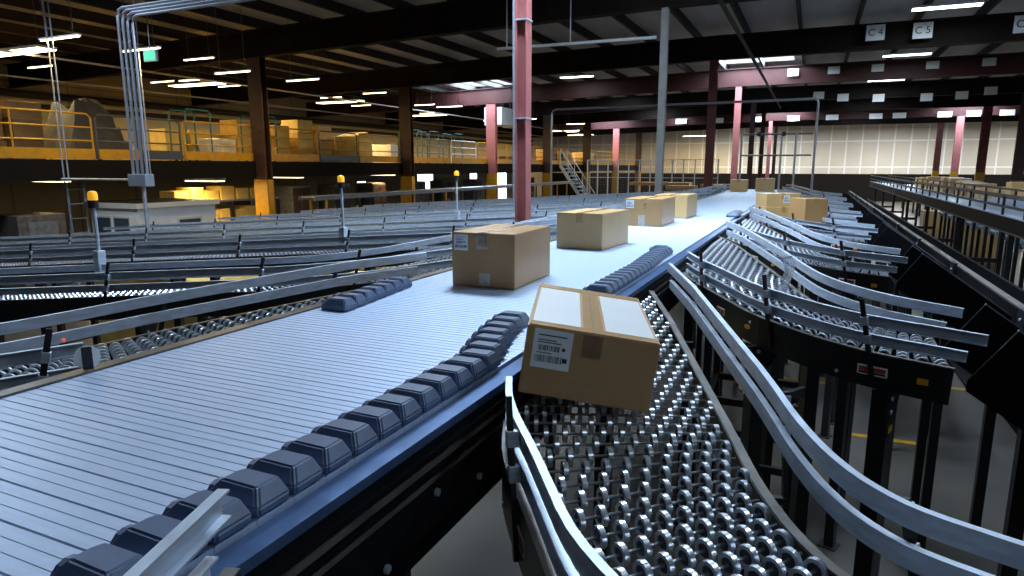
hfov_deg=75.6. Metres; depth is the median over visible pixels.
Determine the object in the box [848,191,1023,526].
conveyor
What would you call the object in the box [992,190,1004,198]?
carton
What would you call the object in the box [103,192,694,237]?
chute
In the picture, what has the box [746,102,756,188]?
steel column
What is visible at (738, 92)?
steel column
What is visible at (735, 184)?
carton
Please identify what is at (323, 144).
carton
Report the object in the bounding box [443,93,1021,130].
ceiling beam
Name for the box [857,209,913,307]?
slide
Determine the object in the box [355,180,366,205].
door
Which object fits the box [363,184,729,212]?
chute
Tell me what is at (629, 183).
table
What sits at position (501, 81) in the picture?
window
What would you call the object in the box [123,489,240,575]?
chute
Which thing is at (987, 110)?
steel column
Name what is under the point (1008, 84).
ceiling beam
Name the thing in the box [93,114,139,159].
guard railing
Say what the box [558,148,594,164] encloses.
guard railing
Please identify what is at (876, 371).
print
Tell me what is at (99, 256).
beacon light
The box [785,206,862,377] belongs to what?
chute
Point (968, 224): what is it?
lane
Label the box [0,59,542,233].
mezzanine
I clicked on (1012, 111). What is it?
aisle sign
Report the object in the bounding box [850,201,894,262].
slide
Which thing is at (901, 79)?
ceiling light
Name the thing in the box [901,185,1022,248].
table
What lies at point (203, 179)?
ceiling light
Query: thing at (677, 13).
ceiling
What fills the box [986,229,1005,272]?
lane
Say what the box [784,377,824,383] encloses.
trim
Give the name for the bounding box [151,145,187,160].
carton
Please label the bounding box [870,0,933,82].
ceiling
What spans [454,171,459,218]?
beacon light
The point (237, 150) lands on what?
carton
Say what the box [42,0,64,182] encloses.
pipe
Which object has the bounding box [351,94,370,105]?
ceiling light
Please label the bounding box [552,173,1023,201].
wall
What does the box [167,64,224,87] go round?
ceiling light
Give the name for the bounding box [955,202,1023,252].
lane
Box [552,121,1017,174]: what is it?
wall
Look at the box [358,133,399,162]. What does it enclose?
guard railing
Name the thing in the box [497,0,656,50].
pipe
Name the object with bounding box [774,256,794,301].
scrap
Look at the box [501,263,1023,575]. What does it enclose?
chute
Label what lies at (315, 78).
ceiling light
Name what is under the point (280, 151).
carton
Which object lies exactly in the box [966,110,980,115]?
aisle sign
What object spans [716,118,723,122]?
aisle sign
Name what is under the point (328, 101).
ceiling light
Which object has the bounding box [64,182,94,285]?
ladder
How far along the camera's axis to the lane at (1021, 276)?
11.99 m
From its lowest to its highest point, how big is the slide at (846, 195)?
2.449 m
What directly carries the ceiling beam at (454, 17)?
on the steel column at (256, 78)
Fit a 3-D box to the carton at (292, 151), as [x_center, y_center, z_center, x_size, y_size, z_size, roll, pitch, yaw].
[-7.455,-4.649,23.073,0.734,0.504,0.689,6,12,29]
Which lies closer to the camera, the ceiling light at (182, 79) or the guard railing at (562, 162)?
the ceiling light at (182, 79)
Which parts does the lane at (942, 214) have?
post, post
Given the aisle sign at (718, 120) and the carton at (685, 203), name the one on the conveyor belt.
the carton at (685, 203)
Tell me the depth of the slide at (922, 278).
4.74 m
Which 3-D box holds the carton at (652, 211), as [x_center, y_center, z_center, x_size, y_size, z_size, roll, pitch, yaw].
[1.536,-0.858,7.300,0.390,0.292,0.743,5,11,24]
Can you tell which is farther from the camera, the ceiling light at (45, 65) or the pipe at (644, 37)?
the ceiling light at (45, 65)
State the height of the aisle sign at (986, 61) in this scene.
0.280 m
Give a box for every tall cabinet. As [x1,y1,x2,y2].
[0,212,73,287]
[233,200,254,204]
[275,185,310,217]
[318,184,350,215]
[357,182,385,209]
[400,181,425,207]
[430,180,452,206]
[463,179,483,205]
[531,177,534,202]
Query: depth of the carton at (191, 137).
18.87 m
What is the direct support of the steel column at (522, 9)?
on the floor
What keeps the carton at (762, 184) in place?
on the conveyor belt
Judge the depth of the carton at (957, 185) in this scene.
31.22 m
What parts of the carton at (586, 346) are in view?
film panel, film panel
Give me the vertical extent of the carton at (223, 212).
0.371 m
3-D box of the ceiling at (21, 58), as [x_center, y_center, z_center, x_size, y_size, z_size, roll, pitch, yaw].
[-10.813,-10.264,35.621,0.080,0.248,78.400,5,11,24]
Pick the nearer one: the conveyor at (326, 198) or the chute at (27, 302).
the chute at (27, 302)
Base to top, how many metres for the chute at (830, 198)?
2.555 m
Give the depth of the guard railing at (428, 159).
27.92 m
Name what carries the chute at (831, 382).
on the floor
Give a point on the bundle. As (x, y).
(143, 180)
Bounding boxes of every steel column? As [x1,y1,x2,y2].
[246,57,275,218]
[398,87,415,208]
[486,104,497,204]
[513,0,532,221]
[542,115,550,196]
[582,123,590,193]
[611,128,619,193]
[634,133,641,192]
[654,7,669,195]
[703,60,718,187]
[730,86,741,180]
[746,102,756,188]
[757,113,765,177]
[765,121,772,177]
[771,127,777,177]
[931,123,943,176]
[950,116,964,176]
[974,106,992,182]
[1010,92,1023,181]
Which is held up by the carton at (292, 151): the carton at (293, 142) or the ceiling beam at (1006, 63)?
the carton at (293, 142)
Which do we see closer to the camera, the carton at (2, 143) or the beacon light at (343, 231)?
the beacon light at (343, 231)
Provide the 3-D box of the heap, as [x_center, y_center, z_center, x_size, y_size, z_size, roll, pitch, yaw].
[-10.814,-4.019,16.698,1.500,1.515,1.600,5,11,24]
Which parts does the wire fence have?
fence post, fence post, fence post, fence post, fence post, fence post, fence post, fence rail, fence rail, fence post, fence post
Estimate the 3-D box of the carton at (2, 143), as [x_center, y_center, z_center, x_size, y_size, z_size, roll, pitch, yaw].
[-12.152,-3.151,15.111,0.733,0.428,0.681,3,11,18]
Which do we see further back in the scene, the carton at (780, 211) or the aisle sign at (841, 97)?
the aisle sign at (841, 97)
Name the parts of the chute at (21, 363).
guard rail, guard rail, guard post, guard post, guard rail, guard rail, frame, guard post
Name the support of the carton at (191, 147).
on the floor
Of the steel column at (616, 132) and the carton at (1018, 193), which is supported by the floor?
the steel column at (616, 132)
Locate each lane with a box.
[938,198,1017,242]
[945,200,1023,246]
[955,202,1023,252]
[963,205,1023,256]
[974,207,1020,265]
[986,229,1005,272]
[1001,234,1023,283]
[1018,241,1023,288]
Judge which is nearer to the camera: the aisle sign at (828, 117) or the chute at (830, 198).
the chute at (830, 198)
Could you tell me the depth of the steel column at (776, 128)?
55.13 m
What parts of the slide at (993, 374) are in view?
plate, plate, leg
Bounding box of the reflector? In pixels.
[73,346,100,369]
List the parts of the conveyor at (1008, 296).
leg, leg, leg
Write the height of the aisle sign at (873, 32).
0.420 m
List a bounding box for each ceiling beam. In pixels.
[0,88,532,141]
[3,0,759,87]
[188,11,1023,105]
[305,52,1023,116]
[385,76,1023,124]
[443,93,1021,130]
[497,106,1019,133]
[531,114,1018,137]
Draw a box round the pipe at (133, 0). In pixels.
[133,0,150,173]
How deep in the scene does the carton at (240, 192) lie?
20.56 m
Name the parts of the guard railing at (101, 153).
rail, rail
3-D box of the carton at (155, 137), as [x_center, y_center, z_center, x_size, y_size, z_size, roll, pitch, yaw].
[-9.585,-4.190,18.390,0.681,0.452,0.621,5,12,27]
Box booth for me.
[84,198,219,232]
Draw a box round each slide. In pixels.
[839,192,871,260]
[845,196,879,261]
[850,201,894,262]
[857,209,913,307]
[867,222,946,312]
[888,245,1011,548]
[943,303,1023,575]
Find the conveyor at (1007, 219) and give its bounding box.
[869,175,1023,280]
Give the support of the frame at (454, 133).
on the floor
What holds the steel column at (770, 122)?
on the floor
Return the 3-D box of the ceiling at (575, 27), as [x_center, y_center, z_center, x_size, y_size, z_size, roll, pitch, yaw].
[5.820,-9.309,28.185,0.080,0.248,78.400,5,11,24]
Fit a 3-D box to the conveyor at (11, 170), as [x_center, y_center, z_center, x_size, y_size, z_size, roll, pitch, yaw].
[-3.179,-5.182,28.655,0.200,0.460,70.500,5,11,24]
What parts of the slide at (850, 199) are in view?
plate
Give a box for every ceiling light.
[0,0,57,56]
[26,41,52,68]
[38,0,81,41]
[122,0,161,51]
[150,73,174,82]
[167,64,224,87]
[178,68,203,81]
[183,21,214,60]
[184,178,225,181]
[214,7,250,73]
[218,66,238,86]
[273,177,303,177]
[285,13,319,81]
[315,99,364,103]
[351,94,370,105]
[363,68,386,93]
[413,113,443,116]
[436,62,462,107]
[560,74,593,78]
[868,79,904,81]
[882,49,931,56]
[911,0,984,11]
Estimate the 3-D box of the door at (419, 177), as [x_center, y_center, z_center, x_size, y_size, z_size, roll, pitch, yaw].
[-6.404,-7.975,48.628,0.080,1.350,2.400,5,11,24]
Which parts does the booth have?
pane, pane, pane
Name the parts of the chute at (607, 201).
guard rail, guard rail, guard rail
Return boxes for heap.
[43,97,129,159]
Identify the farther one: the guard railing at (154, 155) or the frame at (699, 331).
the guard railing at (154, 155)
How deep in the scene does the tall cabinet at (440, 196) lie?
37.72 m
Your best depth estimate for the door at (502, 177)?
60.79 m
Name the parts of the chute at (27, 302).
guard post, leg, leg, frame, guard rail, guard rail, guard post, guard rail, guard rail, guard post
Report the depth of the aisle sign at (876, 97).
31.95 m
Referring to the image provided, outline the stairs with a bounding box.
[559,149,594,200]
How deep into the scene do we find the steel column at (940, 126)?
50.41 m
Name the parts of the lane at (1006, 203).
post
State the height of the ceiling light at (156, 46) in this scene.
1.666 m
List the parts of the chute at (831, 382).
leg, guard rail, guard rail, frame, leg, guard post, leg, guard rail, guard rail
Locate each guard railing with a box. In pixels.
[0,107,95,159]
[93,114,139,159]
[139,117,182,160]
[181,120,253,160]
[270,127,318,161]
[318,130,358,161]
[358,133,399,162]
[414,137,449,162]
[451,140,476,163]
[477,142,512,163]
[531,146,557,163]
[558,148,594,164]
[595,151,634,164]
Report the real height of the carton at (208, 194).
0.293 m
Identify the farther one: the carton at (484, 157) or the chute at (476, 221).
the carton at (484, 157)
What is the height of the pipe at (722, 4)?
0.100 m
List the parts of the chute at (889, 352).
guard post, leg, guard post, guard post, leg, frame, frame, guard rail, guard rail, guard rail, guard rail, guard post, leg, leg, guard post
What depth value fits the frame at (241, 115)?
20.00 m
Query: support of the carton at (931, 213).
on the floor
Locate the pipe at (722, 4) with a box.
[717,0,781,108]
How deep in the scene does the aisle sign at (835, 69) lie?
25.90 m
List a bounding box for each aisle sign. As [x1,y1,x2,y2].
[676,119,686,123]
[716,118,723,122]
[787,68,798,75]
[787,116,799,120]
[813,91,824,98]
[826,114,838,119]
[828,66,839,73]
[837,94,848,101]
[865,24,885,40]
[869,113,882,118]
[871,64,883,71]
[872,94,884,101]
[892,113,905,117]
[912,22,933,38]
[920,93,932,100]
[926,61,939,68]
[937,111,951,116]
[955,91,968,98]
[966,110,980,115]
[982,57,996,65]
[984,86,997,94]
[999,109,1014,115]
[1013,15,1023,32]
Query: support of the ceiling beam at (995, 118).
on the steel column at (638, 154)
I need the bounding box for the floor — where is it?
[1,195,1023,575]
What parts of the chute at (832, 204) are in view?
guard rail, leg, guard rail, guard rail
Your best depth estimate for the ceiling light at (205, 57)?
18.39 m
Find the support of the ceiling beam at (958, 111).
on the steel column at (616, 132)
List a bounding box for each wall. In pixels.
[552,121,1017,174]
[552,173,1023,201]
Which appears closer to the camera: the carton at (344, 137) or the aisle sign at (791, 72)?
the carton at (344, 137)
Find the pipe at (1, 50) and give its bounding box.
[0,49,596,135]
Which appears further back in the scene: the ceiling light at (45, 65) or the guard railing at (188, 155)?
the ceiling light at (45, 65)
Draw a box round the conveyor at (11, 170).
[0,159,635,181]
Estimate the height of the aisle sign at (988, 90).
0.360 m
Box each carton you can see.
[0,100,41,119]
[0,120,3,140]
[0,141,8,158]
[1,118,43,140]
[4,140,45,158]
[149,128,185,145]
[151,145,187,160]
[159,191,188,197]
[176,187,203,198]
[186,145,199,160]
[187,130,208,143]
[203,190,218,198]
[206,185,234,199]
[209,135,231,138]
[215,208,230,220]
[219,120,250,134]
[231,134,250,148]
[234,187,248,198]
[234,205,255,218]
[234,208,244,219]
[236,149,251,152]
[248,187,254,197]
[270,125,289,136]
[271,136,289,148]
[272,149,290,161]
[281,120,312,132]
[289,132,312,147]
[290,147,313,161]
[312,126,331,139]
[313,140,331,150]
[313,151,331,161]
[331,137,336,148]
[331,150,337,154]
[335,132,371,155]
[452,224,549,288]
[483,156,505,163]
[518,283,660,412]
[536,149,555,156]
[556,150,567,157]
[557,208,628,249]
[572,153,582,157]
[625,196,674,226]
[655,193,696,217]
[730,179,748,190]
[755,178,774,190]
[755,192,800,206]
[755,205,788,218]
[788,197,827,222]
[919,210,943,237]
[926,177,940,182]
[940,177,963,191]
[944,218,976,256]
[948,178,971,192]
[955,181,982,194]
[961,182,968,195]
[967,183,996,196]
[974,188,980,197]
[977,232,997,264]
[980,187,1005,197]
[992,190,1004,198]
[1005,182,1023,194]
[1017,189,1023,195]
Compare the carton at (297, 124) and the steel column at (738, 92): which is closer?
the carton at (297, 124)
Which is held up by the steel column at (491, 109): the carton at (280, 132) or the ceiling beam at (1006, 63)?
the ceiling beam at (1006, 63)
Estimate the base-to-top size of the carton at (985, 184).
0.589 m
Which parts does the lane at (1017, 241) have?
post, post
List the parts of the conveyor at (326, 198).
leg, leg, frame, frame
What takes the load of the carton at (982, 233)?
on the floor
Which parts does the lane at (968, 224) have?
post, post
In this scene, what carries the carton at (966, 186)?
on the table at (919, 208)
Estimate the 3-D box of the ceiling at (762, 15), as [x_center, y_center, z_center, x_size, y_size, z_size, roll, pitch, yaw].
[13.762,-8.668,24.669,56.100,0.606,78.400,5,11,24]
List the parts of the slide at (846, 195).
plate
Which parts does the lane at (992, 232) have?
post, post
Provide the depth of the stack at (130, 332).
9.31 m
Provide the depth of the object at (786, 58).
27.14 m
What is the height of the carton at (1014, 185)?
0.766 m
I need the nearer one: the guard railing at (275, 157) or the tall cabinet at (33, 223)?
the tall cabinet at (33, 223)
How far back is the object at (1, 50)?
20.67 m
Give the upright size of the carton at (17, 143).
0.470 m
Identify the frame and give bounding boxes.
[168,108,212,160]
[240,115,277,161]
[398,129,422,156]
[417,131,439,157]
[442,133,462,161]
[691,311,797,527]
[695,328,800,517]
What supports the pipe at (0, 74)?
hanging from the ceiling beam at (1006, 63)
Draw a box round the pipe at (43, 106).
[41,104,532,145]
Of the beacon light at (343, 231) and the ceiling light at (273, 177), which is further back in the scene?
the ceiling light at (273, 177)
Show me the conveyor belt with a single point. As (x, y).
(349, 433)
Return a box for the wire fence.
[586,159,718,199]
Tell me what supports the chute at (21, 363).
on the floor
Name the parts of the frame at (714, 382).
rail, rail, rail, rail, rail, rail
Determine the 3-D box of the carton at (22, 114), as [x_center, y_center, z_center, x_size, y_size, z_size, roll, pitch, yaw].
[-11.789,-4.227,15.735,0.644,0.394,0.727,5,12,28]
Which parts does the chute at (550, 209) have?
frame, guard rail, guard rail, guard rail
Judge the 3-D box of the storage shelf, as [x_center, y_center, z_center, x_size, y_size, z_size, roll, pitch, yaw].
[-8.981,-1.713,20.519,1.000,2.070,4.000,5,11,24]
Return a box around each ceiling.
[0,0,1023,108]
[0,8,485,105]
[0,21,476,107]
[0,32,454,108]
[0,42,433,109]
[0,55,414,111]
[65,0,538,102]
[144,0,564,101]
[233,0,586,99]
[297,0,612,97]
[372,0,637,96]
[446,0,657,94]
[558,21,689,92]
[611,15,694,71]
[670,8,746,88]
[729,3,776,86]
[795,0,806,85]
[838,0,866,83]
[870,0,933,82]
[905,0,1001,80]
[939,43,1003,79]
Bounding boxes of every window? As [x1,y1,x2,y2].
[464,79,512,86]
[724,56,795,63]
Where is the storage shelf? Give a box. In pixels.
[220,197,280,220]
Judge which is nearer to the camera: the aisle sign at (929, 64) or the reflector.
the reflector
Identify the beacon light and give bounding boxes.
[87,191,105,272]
[337,175,347,243]
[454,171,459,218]
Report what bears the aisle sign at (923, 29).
attached to the ceiling beam at (987, 28)
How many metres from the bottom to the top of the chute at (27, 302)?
2.555 m
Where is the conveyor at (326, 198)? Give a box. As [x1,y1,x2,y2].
[298,181,574,212]
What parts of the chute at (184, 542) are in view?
guard rail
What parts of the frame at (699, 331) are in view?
stand post, stand post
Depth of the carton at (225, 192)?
20.00 m
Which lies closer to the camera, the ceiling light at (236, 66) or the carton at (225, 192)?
the carton at (225, 192)
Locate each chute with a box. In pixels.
[0,203,624,344]
[0,205,624,345]
[0,218,556,334]
[0,252,426,390]
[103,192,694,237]
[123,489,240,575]
[218,188,711,275]
[300,186,724,216]
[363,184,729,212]
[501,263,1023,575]
[681,221,988,575]
[725,207,907,551]
[749,206,877,438]
[778,186,846,302]
[778,189,852,303]
[782,184,841,287]
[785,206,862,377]
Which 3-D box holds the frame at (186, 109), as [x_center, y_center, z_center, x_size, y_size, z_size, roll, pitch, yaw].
[-8.692,-4.134,17.880,0.644,1.360,0.844,5,11,24]
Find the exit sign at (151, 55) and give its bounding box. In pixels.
[143,0,158,61]
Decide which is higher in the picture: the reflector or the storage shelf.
the storage shelf
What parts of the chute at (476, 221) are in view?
leg, leg, guard rail, guard rail, guard rail, guard rail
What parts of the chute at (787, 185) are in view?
guard rail, guard rail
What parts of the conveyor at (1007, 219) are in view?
leg, leg, leg, leg, leg, leg, leg, frame, leg, guard post, leg, guard post, guard post, leg, guard post, leg, guard post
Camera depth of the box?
34.47 m
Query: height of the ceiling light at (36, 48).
1.196 m
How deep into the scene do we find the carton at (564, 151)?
47.67 m
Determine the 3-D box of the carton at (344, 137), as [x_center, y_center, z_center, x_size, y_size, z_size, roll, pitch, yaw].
[-5.802,-5.188,24.215,0.900,1.060,0.987,5,11,24]
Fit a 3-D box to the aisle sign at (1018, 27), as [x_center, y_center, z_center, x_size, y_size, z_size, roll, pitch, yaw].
[13.448,-6.911,17.345,0.500,0.440,0.348,5,11,24]
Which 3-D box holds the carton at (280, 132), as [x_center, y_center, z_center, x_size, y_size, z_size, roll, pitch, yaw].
[-7.951,-5.256,22.132,0.658,0.360,0.646,5,12,27]
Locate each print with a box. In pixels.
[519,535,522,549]
[859,365,867,370]
[873,368,885,374]
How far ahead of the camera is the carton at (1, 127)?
15.20 m
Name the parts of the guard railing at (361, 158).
rail, rail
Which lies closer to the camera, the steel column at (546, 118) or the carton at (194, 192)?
the carton at (194, 192)
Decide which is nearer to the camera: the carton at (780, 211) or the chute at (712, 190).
the carton at (780, 211)
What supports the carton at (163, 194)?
on the storage shelf
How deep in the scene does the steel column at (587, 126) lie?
46.14 m
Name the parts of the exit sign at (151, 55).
green panel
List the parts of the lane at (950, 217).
post, post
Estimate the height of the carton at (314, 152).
0.394 m
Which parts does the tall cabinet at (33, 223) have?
panel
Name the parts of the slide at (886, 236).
plate, leg, leg, plate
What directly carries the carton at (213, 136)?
on the carton
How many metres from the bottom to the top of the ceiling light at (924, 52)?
0.404 m
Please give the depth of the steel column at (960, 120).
43.59 m
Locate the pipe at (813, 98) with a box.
[550,97,819,195]
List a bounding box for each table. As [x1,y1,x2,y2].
[628,182,691,192]
[665,185,697,190]
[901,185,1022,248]
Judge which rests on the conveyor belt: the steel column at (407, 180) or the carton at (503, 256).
the carton at (503, 256)
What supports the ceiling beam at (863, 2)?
attached to the ceiling at (762, 15)
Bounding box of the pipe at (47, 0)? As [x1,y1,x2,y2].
[47,0,69,182]
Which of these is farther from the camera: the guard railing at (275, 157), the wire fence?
the wire fence
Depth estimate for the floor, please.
6.59 m
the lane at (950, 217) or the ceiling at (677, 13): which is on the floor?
the lane at (950, 217)
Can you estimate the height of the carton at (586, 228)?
0.276 m
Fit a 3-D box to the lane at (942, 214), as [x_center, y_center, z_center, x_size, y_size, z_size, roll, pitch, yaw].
[15.896,-1.324,18.176,7.080,2.150,0.730,5,11,24]
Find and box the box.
[484,107,512,126]
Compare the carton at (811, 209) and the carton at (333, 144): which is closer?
the carton at (811, 209)
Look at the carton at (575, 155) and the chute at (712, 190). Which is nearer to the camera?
the chute at (712, 190)
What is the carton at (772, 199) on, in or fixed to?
on the carton at (780, 211)
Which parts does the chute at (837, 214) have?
leg, leg, frame, guard rail, guard rail, guard rail, guard rail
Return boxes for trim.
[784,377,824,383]
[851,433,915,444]
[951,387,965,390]
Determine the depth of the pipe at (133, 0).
14.10 m
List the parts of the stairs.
handrail, handrail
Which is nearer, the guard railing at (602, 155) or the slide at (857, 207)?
the slide at (857, 207)
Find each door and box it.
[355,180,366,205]
[416,174,433,188]
[469,173,477,178]
[497,173,506,198]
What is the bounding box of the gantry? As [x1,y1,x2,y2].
[738,132,812,189]
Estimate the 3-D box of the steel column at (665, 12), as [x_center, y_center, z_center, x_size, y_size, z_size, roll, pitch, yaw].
[3.247,-2.786,14.504,0.360,6.350,0.360,5,11,24]
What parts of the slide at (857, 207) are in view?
plate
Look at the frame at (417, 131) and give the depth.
28.64 m
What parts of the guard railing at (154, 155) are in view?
rail, rail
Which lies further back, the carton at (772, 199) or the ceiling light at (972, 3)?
the ceiling light at (972, 3)
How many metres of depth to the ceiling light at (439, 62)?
25.33 m
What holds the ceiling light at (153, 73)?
hanging from the ceiling at (762, 15)
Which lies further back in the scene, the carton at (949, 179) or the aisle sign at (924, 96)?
the carton at (949, 179)
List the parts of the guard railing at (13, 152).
post, rail, rail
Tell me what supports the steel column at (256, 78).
on the floor
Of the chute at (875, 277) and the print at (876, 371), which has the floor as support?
the chute at (875, 277)
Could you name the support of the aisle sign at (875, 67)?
attached to the ceiling beam at (1006, 63)
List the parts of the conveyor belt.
rail, frame, leg, leg, leg, leg, leg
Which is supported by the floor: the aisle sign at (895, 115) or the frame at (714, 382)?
the frame at (714, 382)
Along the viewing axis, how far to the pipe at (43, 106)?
30.73 m
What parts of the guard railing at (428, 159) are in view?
rail, rail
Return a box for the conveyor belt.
[0,189,777,575]
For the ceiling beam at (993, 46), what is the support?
attached to the ceiling at (762, 15)
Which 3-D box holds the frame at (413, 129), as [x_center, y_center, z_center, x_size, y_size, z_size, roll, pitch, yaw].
[-4.239,-5.918,27.612,0.644,1.360,0.844,5,11,24]
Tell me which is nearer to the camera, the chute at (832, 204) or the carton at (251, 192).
the chute at (832, 204)
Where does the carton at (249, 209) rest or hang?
on the storage shelf
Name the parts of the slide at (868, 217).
plate, leg, plate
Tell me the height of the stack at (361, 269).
1.700 m
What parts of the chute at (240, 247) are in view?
leg, guard post, leg, guard post, leg, leg, frame, guard post, guard rail, guard rail, guard rail, guard rail, guard post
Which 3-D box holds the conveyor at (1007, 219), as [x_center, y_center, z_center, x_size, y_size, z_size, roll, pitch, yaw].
[11.028,-1.418,17.270,0.820,2.660,34.500,5,11,24]
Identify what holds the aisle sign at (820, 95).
attached to the ceiling beam at (1008, 84)
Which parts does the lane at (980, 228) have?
post, post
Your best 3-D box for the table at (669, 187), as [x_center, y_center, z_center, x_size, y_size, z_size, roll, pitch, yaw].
[5.555,-2.144,21.816,0.900,2.450,0.800,5,11,24]
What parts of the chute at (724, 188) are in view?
guard rail, guard rail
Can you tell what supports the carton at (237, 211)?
on the storage shelf
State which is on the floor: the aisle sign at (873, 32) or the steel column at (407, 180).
the steel column at (407, 180)
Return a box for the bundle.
[61,0,253,230]
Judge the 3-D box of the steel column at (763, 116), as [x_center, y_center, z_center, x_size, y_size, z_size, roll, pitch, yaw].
[15.724,-7.785,41.771,0.360,6.350,0.360,5,11,24]
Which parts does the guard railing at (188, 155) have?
rail, rail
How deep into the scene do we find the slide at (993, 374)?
2.92 m
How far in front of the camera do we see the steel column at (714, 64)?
21.01 m
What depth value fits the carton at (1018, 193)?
22.02 m
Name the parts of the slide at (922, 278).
plate, leg, leg, plate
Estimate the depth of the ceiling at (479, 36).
20.66 m
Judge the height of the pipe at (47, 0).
4.362 m
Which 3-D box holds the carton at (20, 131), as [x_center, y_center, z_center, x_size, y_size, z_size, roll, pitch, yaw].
[-11.789,-3.791,15.815,0.723,0.491,0.651,5,12,27]
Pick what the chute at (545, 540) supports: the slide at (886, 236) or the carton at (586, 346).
the carton at (586, 346)
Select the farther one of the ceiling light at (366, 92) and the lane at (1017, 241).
the ceiling light at (366, 92)
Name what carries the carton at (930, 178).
on the table at (919, 208)
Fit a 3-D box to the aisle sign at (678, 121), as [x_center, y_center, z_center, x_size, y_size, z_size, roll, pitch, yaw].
[12.962,-12.732,50.479,0.800,0.360,0.194,5,11,24]
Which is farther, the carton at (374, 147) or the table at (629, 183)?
the carton at (374, 147)
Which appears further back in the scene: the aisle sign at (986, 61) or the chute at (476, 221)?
the aisle sign at (986, 61)
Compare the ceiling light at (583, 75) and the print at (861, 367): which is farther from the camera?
the ceiling light at (583, 75)
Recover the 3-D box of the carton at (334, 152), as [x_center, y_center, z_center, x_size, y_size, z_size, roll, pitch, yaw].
[-6.680,-4.931,24.771,0.705,0.446,0.685,5,11,24]
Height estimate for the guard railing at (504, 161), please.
1.022 m
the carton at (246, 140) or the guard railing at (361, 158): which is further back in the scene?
the guard railing at (361, 158)
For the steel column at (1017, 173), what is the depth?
30.10 m
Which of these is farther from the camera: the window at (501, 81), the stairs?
the stairs
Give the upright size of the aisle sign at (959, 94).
0.360 m
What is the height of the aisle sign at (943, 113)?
0.360 m
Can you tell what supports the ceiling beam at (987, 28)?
on the steel column at (714, 64)
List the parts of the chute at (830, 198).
guard rail, guard rail, guard rail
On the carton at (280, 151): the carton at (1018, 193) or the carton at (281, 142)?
the carton at (281, 142)
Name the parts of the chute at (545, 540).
guard post, frame, guard rail, guard rail, guard post, frame, guard post, guard rail, guard rail, guard post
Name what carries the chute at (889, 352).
on the floor
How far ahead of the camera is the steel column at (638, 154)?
59.79 m
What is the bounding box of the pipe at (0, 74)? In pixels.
[0,74,542,136]
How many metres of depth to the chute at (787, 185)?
16.66 m
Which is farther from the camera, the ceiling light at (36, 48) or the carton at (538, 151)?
the carton at (538, 151)
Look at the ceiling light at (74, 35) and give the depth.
12.24 m
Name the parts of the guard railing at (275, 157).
rail, rail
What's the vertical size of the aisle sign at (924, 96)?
0.360 m
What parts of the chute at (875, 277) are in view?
leg, guard post, frame, leg, frame, guard rail, guard rail, guard rail, guard rail, leg, guard post, leg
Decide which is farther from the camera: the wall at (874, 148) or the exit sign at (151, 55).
the wall at (874, 148)
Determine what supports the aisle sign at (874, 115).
attached to the ceiling beam at (958, 111)
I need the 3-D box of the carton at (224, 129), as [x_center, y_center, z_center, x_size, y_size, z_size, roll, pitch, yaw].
[-8.629,-5.013,20.645,0.714,0.440,0.657,5,11,24]
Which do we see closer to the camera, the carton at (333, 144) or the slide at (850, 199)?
the slide at (850, 199)
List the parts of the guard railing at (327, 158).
rail, rail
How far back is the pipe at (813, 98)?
20.51 m

